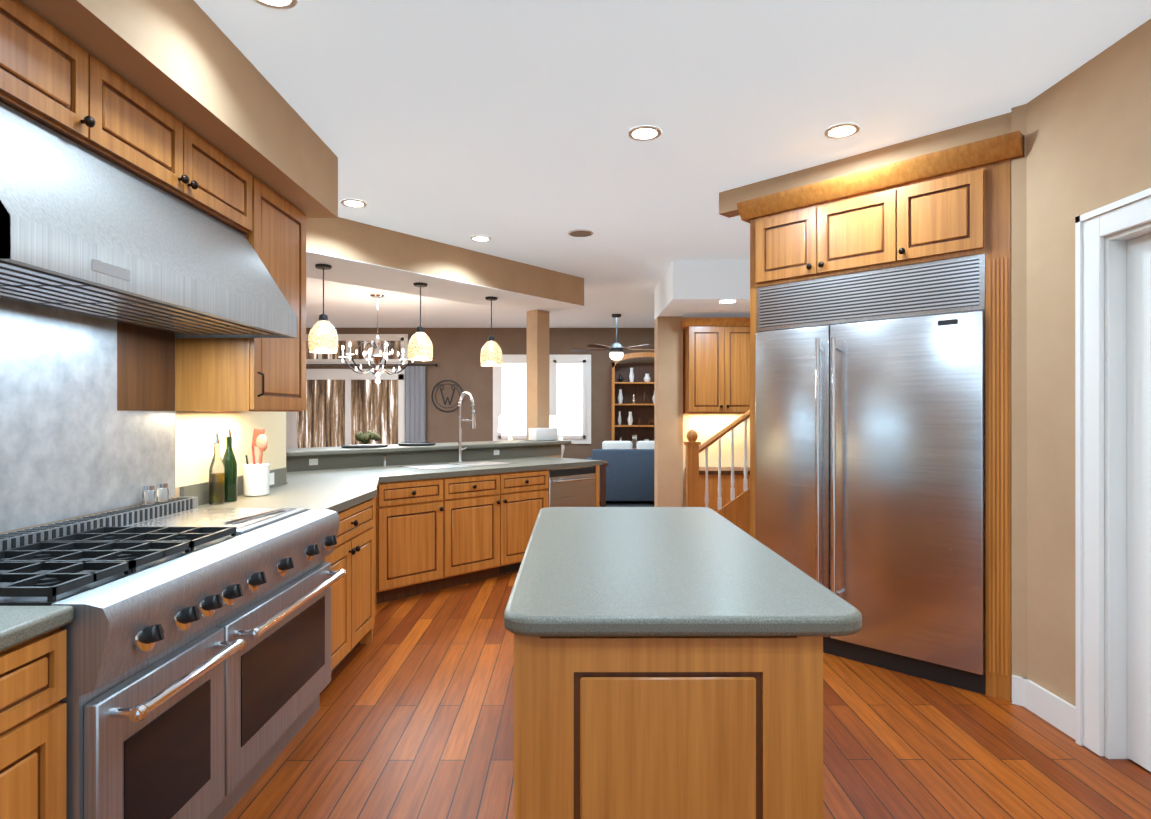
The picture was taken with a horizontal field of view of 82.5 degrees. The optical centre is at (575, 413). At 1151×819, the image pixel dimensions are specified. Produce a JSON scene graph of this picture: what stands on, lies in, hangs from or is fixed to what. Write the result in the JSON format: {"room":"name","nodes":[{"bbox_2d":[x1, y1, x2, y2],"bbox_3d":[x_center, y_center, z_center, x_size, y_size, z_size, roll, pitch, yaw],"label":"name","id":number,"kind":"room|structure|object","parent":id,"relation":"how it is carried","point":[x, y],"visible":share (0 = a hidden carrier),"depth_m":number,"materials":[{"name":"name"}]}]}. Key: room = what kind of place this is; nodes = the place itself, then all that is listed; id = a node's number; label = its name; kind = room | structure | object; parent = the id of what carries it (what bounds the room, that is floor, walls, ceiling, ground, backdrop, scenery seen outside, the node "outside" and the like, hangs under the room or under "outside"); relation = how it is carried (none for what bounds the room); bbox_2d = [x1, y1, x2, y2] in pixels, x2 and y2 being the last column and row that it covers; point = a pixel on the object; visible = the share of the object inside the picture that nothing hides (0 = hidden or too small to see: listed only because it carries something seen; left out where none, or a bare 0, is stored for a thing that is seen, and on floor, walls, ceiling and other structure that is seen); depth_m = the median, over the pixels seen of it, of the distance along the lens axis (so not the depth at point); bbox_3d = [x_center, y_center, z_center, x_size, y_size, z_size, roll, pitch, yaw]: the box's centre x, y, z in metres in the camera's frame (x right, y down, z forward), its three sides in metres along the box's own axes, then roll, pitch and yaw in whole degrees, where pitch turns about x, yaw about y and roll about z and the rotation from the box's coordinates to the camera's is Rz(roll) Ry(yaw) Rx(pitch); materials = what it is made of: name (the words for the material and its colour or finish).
{"room":"kitchen","nodes":[
{"label":"kitchen","id":0,"kind":"room"},
{"bbox_2d":[0,338,285,533],"bbox_3d":[-1.888,-0.043,1.067,0.120,2.800,6.200,0,0,0],"label":"wall","id":1,"kind":"structure","parent":0,"point":[177,491],"depth_m":2.65,"materials":[{"name":"beige paint"}]},
{"bbox_2d":[0,0,111,155],"bbox_3d":[-1.648,-0.961,1.741,0.357,0.275,0.593,0,0,0],"label":"upper cabinet","id":2,"kind":"object","parent":1,"relation":"attached to","point":[54,78],"depth_m":1.85,"materials":[{"name":"brown wood"}]},
{"bbox_2d":[0,297,285,532],"bbox_3d":[-1.823,0.035,2.792,0.019,0.815,2.650,0,0,0],"label":"backsplash","id":3,"kind":"structure","parent":1,"relation":"attached to","point":[74,442],"depth_m":2.42,"materials":[{"name":"stainless steel"}]},
{"bbox_2d":[269,473,273,484],"bbox_3d":[-1.814,0.389,3.887,0.004,0.070,0.120,0,0,0],"label":"electrical outlet","id":4,"kind":"object","parent":3,"relation":"attached to","point":[271,481],"visible":0.43,"depth_m":3.91,"materials":[{"name":"white plastic"}]},
{"bbox_2d":[0,101,296,337],"bbox_3d":[-1.548,-0.584,2.233,0.558,0.473,1.530,0,0,0],"label":"range hood","id":5,"kind":"object","parent":1,"relation":"attached to","point":[84,231],"visible":1,"depth_m":1.98,"materials":[{"name":"silver metal"}]},
{"bbox_2d":[102,71,259,235],"bbox_3d":[-1.650,-0.961,2.464,0.357,0.275,1.069,0,0,0],"label":"upper cabinet","id":6,"kind":"object","parent":1,"relation":"attached to","point":[148,141],"depth_m":2.43,"materials":[{"name":"brown wood"}]},
{"bbox_2d":[175,411,285,487],"bbox_3d":[-1.834,0.164,3.580,0.002,0.350,1.155,0,0,0],"label":"backsplash","id":7,"kind":"structure","parent":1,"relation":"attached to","point":[195,433],"depth_m":3.38,"materials":[{"name":"beige"}]},
{"bbox_2d":[176,181,305,411],"bbox_3d":[-1.653,-0.555,3.300,0.357,1.086,0.596,0,0,0],"label":"upper cabinet","id":8,"kind":"object","parent":1,"relation":"attached to","point":[213,374],"depth_m":3.12,"materials":[{"name":"brown wood"}]},
{"bbox_2d":[306,217,583,312],"bbox_3d":[-1.573,-1.290,5.582,0.883,0.300,4.373,0,0,42],"label":"soffit","id":9,"kind":"structure","parent":0,"point":[351,252],"depth_m":5.60,"materials":[{"name":"beige paint"}]},
{"bbox_2d":[308,264,337,353],"bbox_3d":[-1.938,-0.805,5.042,0.216,0.669,0.216,0,0,0],"label":"pendant light","id":10,"kind":"object","parent":9,"relation":"hanging from","point":[323,337],"visible":1,"depth_m":4.97,"materials":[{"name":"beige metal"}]},
{"bbox_2d":[408,282,432,360],"bbox_3d":[-1.360,-0.805,5.751,0.216,0.669,0.216,0,0,0],"label":"pendant light","id":11,"kind":"object","parent":9,"relation":"hanging from","point":[420,346],"visible":1,"depth_m":5.68,"materials":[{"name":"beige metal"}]},
{"bbox_2d":[480,296,501,366],"bbox_3d":[-0.825,-0.804,6.431,0.216,0.669,0.216,0,0,0],"label":"pendant light","id":12,"kind":"object","parent":9,"relation":"hanging from","point":[491,354],"visible":1,"depth_m":6.36,"materials":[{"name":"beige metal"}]},
{"bbox_2d":[306,328,653,458],"bbox_3d":[-0.459,-0.037,11.047,9.200,2.800,0.150,0,0,0],"label":"wall","id":13,"kind":"structure","parent":0,"point":[456,354],"depth_m":10.97,"materials":[{"name":"brown paint"}]},
{"bbox_2d":[286,369,404,447],"bbox_3d":[-3.793,0.303,10.931,2.050,2.100,0.049,0,0,0],"label":"dining room window","id":14,"kind":"structure","parent":13,"relation":"in","point":[344,406],"depth_m":10.95,"materials":[{"name":"white"}]},
{"bbox_2d":[306,334,407,363],"bbox_3d":[-3.793,-1.062,10.931,1.990,0.530,0.049,0,0,0],"label":"transom","id":15,"kind":"object","parent":13,"relation":"attached to","point":[399,342],"visible":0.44,"depth_m":10.94,"materials":[{"name":"white glass"}]},
{"bbox_2d":[306,364,437,365],"bbox_3d":[-3.571,-0.807,10.894,2.575,0.050,0.123,0,0,0],"label":"curtain rod","id":16,"kind":"object","parent":13,"relation":"attached to","point":[371,364],"visible":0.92,"depth_m":10.85,"materials":[{"name":"black metal"}]},
{"bbox_2d":[405,366,425,441],"bbox_3d":[-2.658,0.278,10.866,0.360,2.130,0.082,0,0,0],"label":"curtain","id":17,"kind":"object","parent":16,"relation":"hanging from","point":[415,403],"visible":0.67,"depth_m":10.86,"materials":[{"name":"grey fabric"}]},
{"bbox_2d":[431,380,463,411],"bbox_3d":[-2.136,-0.296,10.941,0.544,0.544,0.021,0,0,0],"label":"wall art","id":18,"kind":"object","parent":13,"relation":"attached to","point":[445,402],"visible":0.96,"depth_m":10.93,"materials":[{"name":"black metal"}]},
{"bbox_2d":[493,355,526,440],"bbox_3d":[-0.968,-0.242,10.940,0.820,1.490,0.049,0,0,0],"label":"window blinds","id":19,"kind":"object","parent":13,"relation":"attached to","point":[510,386],"visible":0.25,"depth_m":10.96,"materials":[{"name":"white"}]},
{"bbox_2d":[549,355,590,443],"bbox_3d":[-0.098,-0.242,10.942,0.720,1.490,0.049,0,0,0],"label":"window blinds","id":20,"kind":"object","parent":13,"relation":"attached to","point":[569,385],"visible":0.71,"depth_m":10.96,"materials":[{"name":"white"}]},
{"bbox_2d":[654,316,682,506],"bbox_3d":[1.053,0.141,7.426,0.280,2.440,0.300,0,0,0],"label":"wall","id":21,"kind":"structure","parent":0,"point":[668,411],"depth_m":7.28,"materials":[{"name":"beige paint"}]},
{"bbox_2d":[194,0,1150,327],"bbox_3d":[-0.439,-1.481,4.622,9.200,0.080,13.300,0,0,0],"label":"ceiling","id":22,"kind":"structure","parent":0,"point":[506,126],"depth_m":3.02,"materials":[{"name":"white paint"}]},
{"bbox_2d":[18,0,337,217],"bbox_3d":[-1.577,-1.273,0.829,0.500,0.340,5.720,0,0,0],"label":"soffit","id":23,"kind":"object","parent":22,"relation":"attached to","point":[189,64],"depth_m":2.41,"materials":[{"name":"beige paint"}]},
{"bbox_2d":[253,0,297,9],"bbox_3d":[-1.041,-1.438,2.242,0.168,0.007,0.168,0,0,-9],"label":"recessed light","id":24,"kind":"object","parent":22,"relation":"in","point":[288,4],"depth_m":2.30,"materials":[{"name":"white"}]},
{"bbox_2d":[341,199,366,207],"bbox_3d":[-1.514,-1.436,4.480,0.168,0.007,0.168,0,0,-9],"label":"recessed light","id":25,"kind":"object","parent":22,"relation":"in","point":[356,203],"depth_m":4.48,"materials":[{"name":"white"}]},
{"bbox_2d":[339,293,413,383],"bbox_3d":[-2.383,-0.895,7.902,0.942,1.085,0.825,0,0,0],"label":"chandelier","id":26,"kind":"object","parent":22,"relation":"hanging from","point":[377,356],"visible":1,"depth_m":7.88,"materials":[{"name":"silver metal"}]},
{"bbox_2d":[470,235,490,241],"bbox_3d":[-0.777,-1.436,5.381,0.168,0.007,0.168,0,0,-9],"label":"recessed light","id":27,"kind":"object","parent":22,"relation":"in","point":[479,238],"depth_m":5.37,"materials":[{"name":"white"}]},
{"bbox_2d":[571,314,653,360],"bbox_3d":[0.595,-1.103,9.554,1.332,0.669,1.272,0,0,0],"label":"ceiling fan","id":28,"kind":"object","parent":22,"relation":"hanging from","point":[616,349],"visible":1,"depth_m":9.43,"materials":[{"name":"black metal"}]},
{"bbox_2d":[628,125,660,140],"bbox_3d":[0.355,-1.437,3.362,0.168,0.007,0.168,0,0,-9],"label":"recessed light","id":29,"kind":"object","parent":22,"relation":"in","point":[647,132],"depth_m":3.36,"materials":[{"name":"white"}]},
{"bbox_2d":[568,229,735,302],"bbox_3d":[0.739,-1.258,5.749,1.599,0.365,1.246,0,0,0],"label":"recessed lights","id":30,"kind":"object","parent":22,"relation":"attached to","point":[580,233],"depth_m":5.23,"materials":[{"name":"white"}]},
{"bbox_2d":[824,123,859,138],"bbox_3d":[1.354,-1.437,3.334,0.168,0.007,0.168,0,0,-27],"label":"recessed light","id":31,"kind":"object","parent":22,"relation":"in","point":[843,129],"depth_m":3.32,"materials":[{"name":"white"}]},
{"bbox_2d":[223,572,1150,818],"bbox_3d":[-0.439,1.384,4.621,9.200,0.050,13.300,0,0,0],"label":"floor","id":32,"kind":"structure","parent":0,"point":[412,717],"depth_m":2.68,"materials":[{"name":"brown wood"}]},
{"bbox_2d":[0,627,66,818],"bbox_3d":[-1.480,0.921,0.943,0.686,0.872,1.150,0,0,0],"label":"base cabinet","id":33,"kind":"object","parent":32,"relation":"on","point":[33,730],"visible":0.98,"depth_m":1.43,"materials":[{"name":"brown wood"}]},
{"bbox_2d":[0,606,72,651],"bbox_3d":[-1.491,0.463,0.939,0.667,0.041,1.162,0,0,0],"label":"countertop","id":34,"kind":"structure","parent":33,"relation":"on","point":[20,624],"depth_m":1.43,"materials":[{"name":"grey stone"}]},
{"bbox_2d":[0,497,346,818],"bbox_3d":[-1.432,0.869,2.278,0.791,0.978,1.510,0,0,0],"label":"range","id":35,"kind":"object","parent":32,"relation":"on","point":[198,660],"visible":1,"depth_m":1.97,"materials":[{"name":"silver metal"}]},
{"bbox_2d":[142,483,159,504],"bbox_3d":[-1.788,0.339,2.747,0.046,0.080,0.046,0,0,-15],"label":"shaker","id":36,"kind":"object","parent":35,"relation":"on","point":[148,493],"depth_m":2.73,"materials":[{"name":"clear glass"}]},
{"bbox_2d":[160,483,168,501],"bbox_3d":[-1.788,0.339,2.837,0.046,0.080,0.046,0,0,-15],"label":"shaker","id":37,"kind":"object","parent":35,"relation":"on","point":[164,490],"depth_m":2.82,"materials":[{"name":"clear glass"}]},
{"bbox_2d":[325,497,375,674],"bbox_3d":[-1.506,0.923,3.453,0.651,0.872,0.830,0,0,0],"label":"base cabinet","id":38,"kind":"object","parent":32,"relation":"on","point":[353,598],"visible":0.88,"depth_m":3.47,"materials":[{"name":"brown wood"}]},
{"bbox_2d":[286,445,560,471],"bbox_3d":[-1.225,0.846,6.081,0.125,1.028,2.920,0,0,45],"label":"peninsula bar","id":39,"kind":"object","parent":32,"relation":"on","point":[305,463],"visible":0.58,"depth_m":5.78,"materials":[{"name":"gray stone countertop"},{"name":"white plastic"}]},
{"bbox_2d":[286,440,570,456],"bbox_3d":[-1.298,0.310,6.224,0.540,0.040,3.060,0,0,45],"label":"bar","id":40,"kind":"object","parent":39,"relation":"on","point":[312,451],"visible":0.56,"depth_m":5.80,"materials":[{"name":"grey stone"}]},
{"bbox_2d":[341,431,387,447],"bbox_3d":[-1.812,0.217,5.650,0.354,0.143,0.354,0,0,0],"label":"fruit tray","id":41,"kind":"object","parent":40,"relation":"on","point":[366,437],"visible":1,"depth_m":5.62,"materials":[{"name":"black metal"}]},
{"bbox_2d":[398,442,435,445],"bbox_3d":[-1.453,0.278,6.011,0.340,0.022,0.340,0,0,0],"label":"round tray","id":42,"kind":"object","parent":40,"relation":"on","point":[416,444],"visible":1,"depth_m":5.89,"materials":[{"name":"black metal"}]},
{"bbox_2d":[527,309,548,439],"bbox_3d":[-0.417,-0.425,7.295,0.180,1.429,0.180,0,0,45],"label":"column","id":43,"kind":"structure","parent":40,"relation":"on","point":[537,368],"depth_m":7.23,"materials":[{"name":"beige paint"}]},
{"bbox_2d":[529,428,556,440],"bbox_3d":[-0.349,0.222,7.086,0.130,0.135,0.320,0,0,45],"label":"box","id":44,"kind":"object","parent":40,"relation":"on","point":[541,434],"visible":0.98,"depth_m":7.00,"materials":[{"name":"white ceramic"}]},
{"bbox_2d":[376,469,551,603],"bbox_3d":[-1.101,0.924,5.475,1.731,0.872,1.732,0,0,0],"label":"base cabinet","id":45,"kind":"object","parent":32,"relation":"on","point":[434,534],"depth_m":5.06,"materials":[{"name":"brown wood"}]},
{"bbox_2d":[198,456,602,512],"bbox_3d":[-1.064,0.464,4.950,2.651,0.043,3.821,0,0,0],"label":"countertop","id":46,"kind":"structure","parent":45,"relation":"on","point":[338,490],"depth_m":4.61,"materials":[{"name":"grey stone"}]},
{"bbox_2d":[209,430,224,504],"bbox_3d":[-1.759,0.262,3.217,0.070,0.360,0.070,0,0,0],"label":"oil bottle","id":47,"kind":"object","parent":46,"relation":"on","point":[216,482],"visible":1,"depth_m":3.19,"materials":[{"name":"clear glass"}]},
{"bbox_2d":[222,425,236,501],"bbox_3d":[-1.750,0.250,3.312,0.074,0.385,0.074,0,0,0],"label":"oil bottle","id":48,"kind":"object","parent":46,"relation":"on","point":[229,461],"visible":0.85,"depth_m":3.29,"materials":[{"name":"green glass"}]},
{"bbox_2d":[243,428,269,495],"bbox_3d":[-1.731,0.260,3.567,0.141,0.364,0.132,0,0,0],"label":"utensil crock","id":49,"kind":"object","parent":46,"relation":"on","point":[256,478],"visible":1,"depth_m":3.53,"materials":[{"name":"white ceramic"}]},
{"bbox_2d":[383,455,388,466],"bbox_3d":[-1.583,0.394,5.478,0.060,0.096,0.060,0,0,0],"label":"soap dispenser","id":50,"kind":"object","parent":46,"relation":"on","point":[384,462],"visible":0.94,"depth_m":5.48,"materials":[{"name":"silver metal"}]},
{"bbox_2d":[456,391,475,461],"bbox_3d":[-0.993,0.120,5.961,0.198,0.645,0.220,0,0,0],"label":"faucet","id":51,"kind":"object","parent":46,"relation":"on","point":[472,425],"visible":1,"depth_m":6.00,"materials":[{"name":"silver metal"}]},
{"bbox_2d":[552,465,595,506],"bbox_3d":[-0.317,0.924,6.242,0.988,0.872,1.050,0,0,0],"label":"dishwasher","id":52,"kind":"object","parent":32,"relation":"on","point":[571,486],"depth_m":5.98,"materials":[{"name":"silver metal"}]},
{"bbox_2d":[596,469,598,506],"bbox_3d":[-0.053,0.930,5.958,0.481,0.860,0.480,0,0,0],"label":"base cabinet","id":53,"kind":"object","parent":32,"relation":"on","point":[597,470],"depth_m":6.20,"materials":[{"name":"brown wood"}]},
{"bbox_2d":[599,461,607,506],"bbox_3d":[-0.500,0.981,8.181,1.800,0.760,0.420,0,0,0],"label":"console table","id":54,"kind":"object","parent":32,"relation":"on","point":[603,483],"visible":0.29,"depth_m":7.99,"materials":[{"name":"brown wood"}]},
{"bbox_2d":[498,416,521,439],"bbox_3d":[-0.814,0.313,8.170,0.300,0.575,0.300,0,0,0],"label":"table lamp","id":55,"kind":"object","parent":54,"relation":"on","point":[509,424],"visible":0.6,"depth_m":8.05,"materials":[{"name":"white fabric"}]},
{"bbox_2d":[549,416,572,457],"bbox_3d":[-0.184,0.313,8.172,0.300,0.575,0.300,0,0,0],"label":"table lamp","id":56,"kind":"object","parent":54,"relation":"on","point":[561,424],"visible":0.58,"depth_m":8.06,"materials":[{"name":"white fabric"}]},
{"bbox_2d":[599,501,653,506],"bbox_3d":[1.146,1.356,9.601,3.400,0.012,1.850,0,0,0],"label":"living room rug","id":57,"kind":"object","parent":32,"relation":"on","point":[629,503],"visible":0.14,"depth_m":9.80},
{"bbox_2d":[586,449,653,500],"bbox_3d":[1.304,0.941,10.062,2.280,0.817,0.730,0,0,0],"label":"sofa","id":58,"kind":"object","parent":57,"relation":"on","point":[629,474],"visible":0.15,"depth_m":9.70,"materials":[{"name":"blue fabric"}]},
{"bbox_2d":[602,441,632,448],"bbox_3d":[0.635,0.637,9.965,0.460,0.450,0.140,0,0,0],"label":"sofa pillow","id":59,"kind":"object","parent":58,"relation":"on","point":[626,444],"depth_m":9.90,"materials":[{"name":"white fabric"}]},
{"bbox_2d":[636,441,653,448],"bbox_3d":[1.160,0.637,9.966,0.470,0.450,0.140,0,0,0],"label":"sofa pillow","id":60,"kind":"object","parent":58,"relation":"on","point":[640,444],"depth_m":9.90,"materials":[{"name":"white fabric"}]},
{"bbox_2d":[611,352,653,448],"bbox_3d":[1.167,0.183,10.755,1.150,2.360,0.427,0,0,0],"label":"bookcase","id":61,"kind":"object","parent":32,"relation":"on","point":[632,403],"visible":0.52,"depth_m":10.95,"materials":[{"name":"brown wood"}]},
{"bbox_2d":[514,634,822,818],"bbox_3d":[0.203,0.924,2.274,0.694,0.868,1.642,0,0,0],"label":"kitchen island","id":62,"kind":"object","parent":32,"relation":"on","point":[668,727],"visible":0.83,"depth_m":1.46,"materials":[{"name":"brown wood"}]},
{"bbox_2d":[504,507,861,636],"bbox_3d":[0.240,0.466,2.278,0.813,0.045,1.710,0,0,0],"label":"island countertop","id":63,"kind":"structure","parent":62,"relation":"on","point":[643,571],"depth_m":1.71,"materials":[{"name":"grey stone"}]},
{"bbox_2d":[684,410,749,534],"bbox_3d":[1.874,0.309,6.329,1.636,2.103,0.140,0,0,0],"label":"stair rail","id":64,"kind":"object","parent":32,"relation":"on","point":[735,511],"visible":0.27,"depth_m":6.31,"materials":[{"name":"brown wood"}]},
{"bbox_2d":[685,467,749,511],"bbox_3d":[1.853,0.981,7.142,1.240,0.760,0.467,0,0,0],"label":"desk","id":65,"kind":"object","parent":32,"relation":"on","point":[725,484],"visible":0.11,"depth_m":6.93,"materials":[{"name":"brown wood"}]},
{"bbox_2d":[737,131,1023,701],"bbox_3d":[1.770,0.031,3.777,1.465,2.655,0.747,0,0,45],"label":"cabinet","id":66,"kind":"object","parent":32,"relation":"on","point":[880,398],"visible":0.9,"depth_m":3.43,"materials":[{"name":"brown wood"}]},
{"bbox_2d":[654,261,749,319],"bbox_3d":[1.909,-1.260,6.880,1.990,0.360,1.400,0,0,0],"label":"soffit","id":67,"kind":"structure","parent":0,"point":[684,289],"depth_m":6.18,"materials":[{"name":"white paint"}]},
{"bbox_2d":[683,318,749,506],"bbox_3d":[2.047,0.141,7.454,1.710,2.440,0.150,0,0,0],"label":"wall","id":68,"kind":"structure","parent":0,"point":[705,426],"depth_m":7.38,"materials":[{"name":"beige paint"}]},
{"bbox_2d":[681,317,749,412],"bbox_3d":[1.593,-0.517,7.179,0.840,1.015,0.392,0,0,0],"label":"upper cabinet","id":69,"kind":"object","parent":68,"relation":"attached to","point":[716,364],"visible":0.9,"depth_m":7.03,"materials":[{"name":"brown wood"}]},
{"bbox_2d":[719,104,1026,677],"bbox_3d":[1.591,-0.041,3.671,1.780,2.800,0.170,0,0,45],"label":"wall","id":70,"kind":"structure","parent":0,"point":[1014,120],"depth_m":3.08,"materials":[{"name":"beige paint"}]},
{"bbox_2d":[1026,19,1150,706],"bbox_3d":[2.164,-0.043,0.514,0.120,2.800,5.068,0,0,0],"label":"wall","id":71,"kind":"structure","parent":0,"point":[1088,130],"depth_m":2.83,"materials":[{"name":"beige paint"}]},
{"bbox_2d":[1012,675,1075,739],"bbox_3d":[2.104,1.292,0.532,0.101,0.130,5.107,0,0,0],"label":"baseboard","id":72,"kind":"structure","parent":71,"relation":"attached to","point":[1059,713],"depth_m":2.90,"materials":[{"name":"white wood"}]},
{"bbox_2d":[1075,188,1150,758],"bbox_3d":[2.142,0.273,2.189,0.151,2.170,1.040,0,0,0],"label":"door frame","id":73,"kind":"structure","parent":71,"relation":"attached to","point":[1104,234],"depth_m":2.60,"materials":[{"name":"white wood"}]},
{"bbox_2d":[1127,233,1150,771],"bbox_3d":[2.184,0.335,2.189,0.049,2.030,0.776,0,0,0],"label":"door","id":74,"kind":"structure","parent":71,"relation":"in","point":[1139,500],"depth_m":2.52,"materials":[{"name":"white wood"}]}
]}

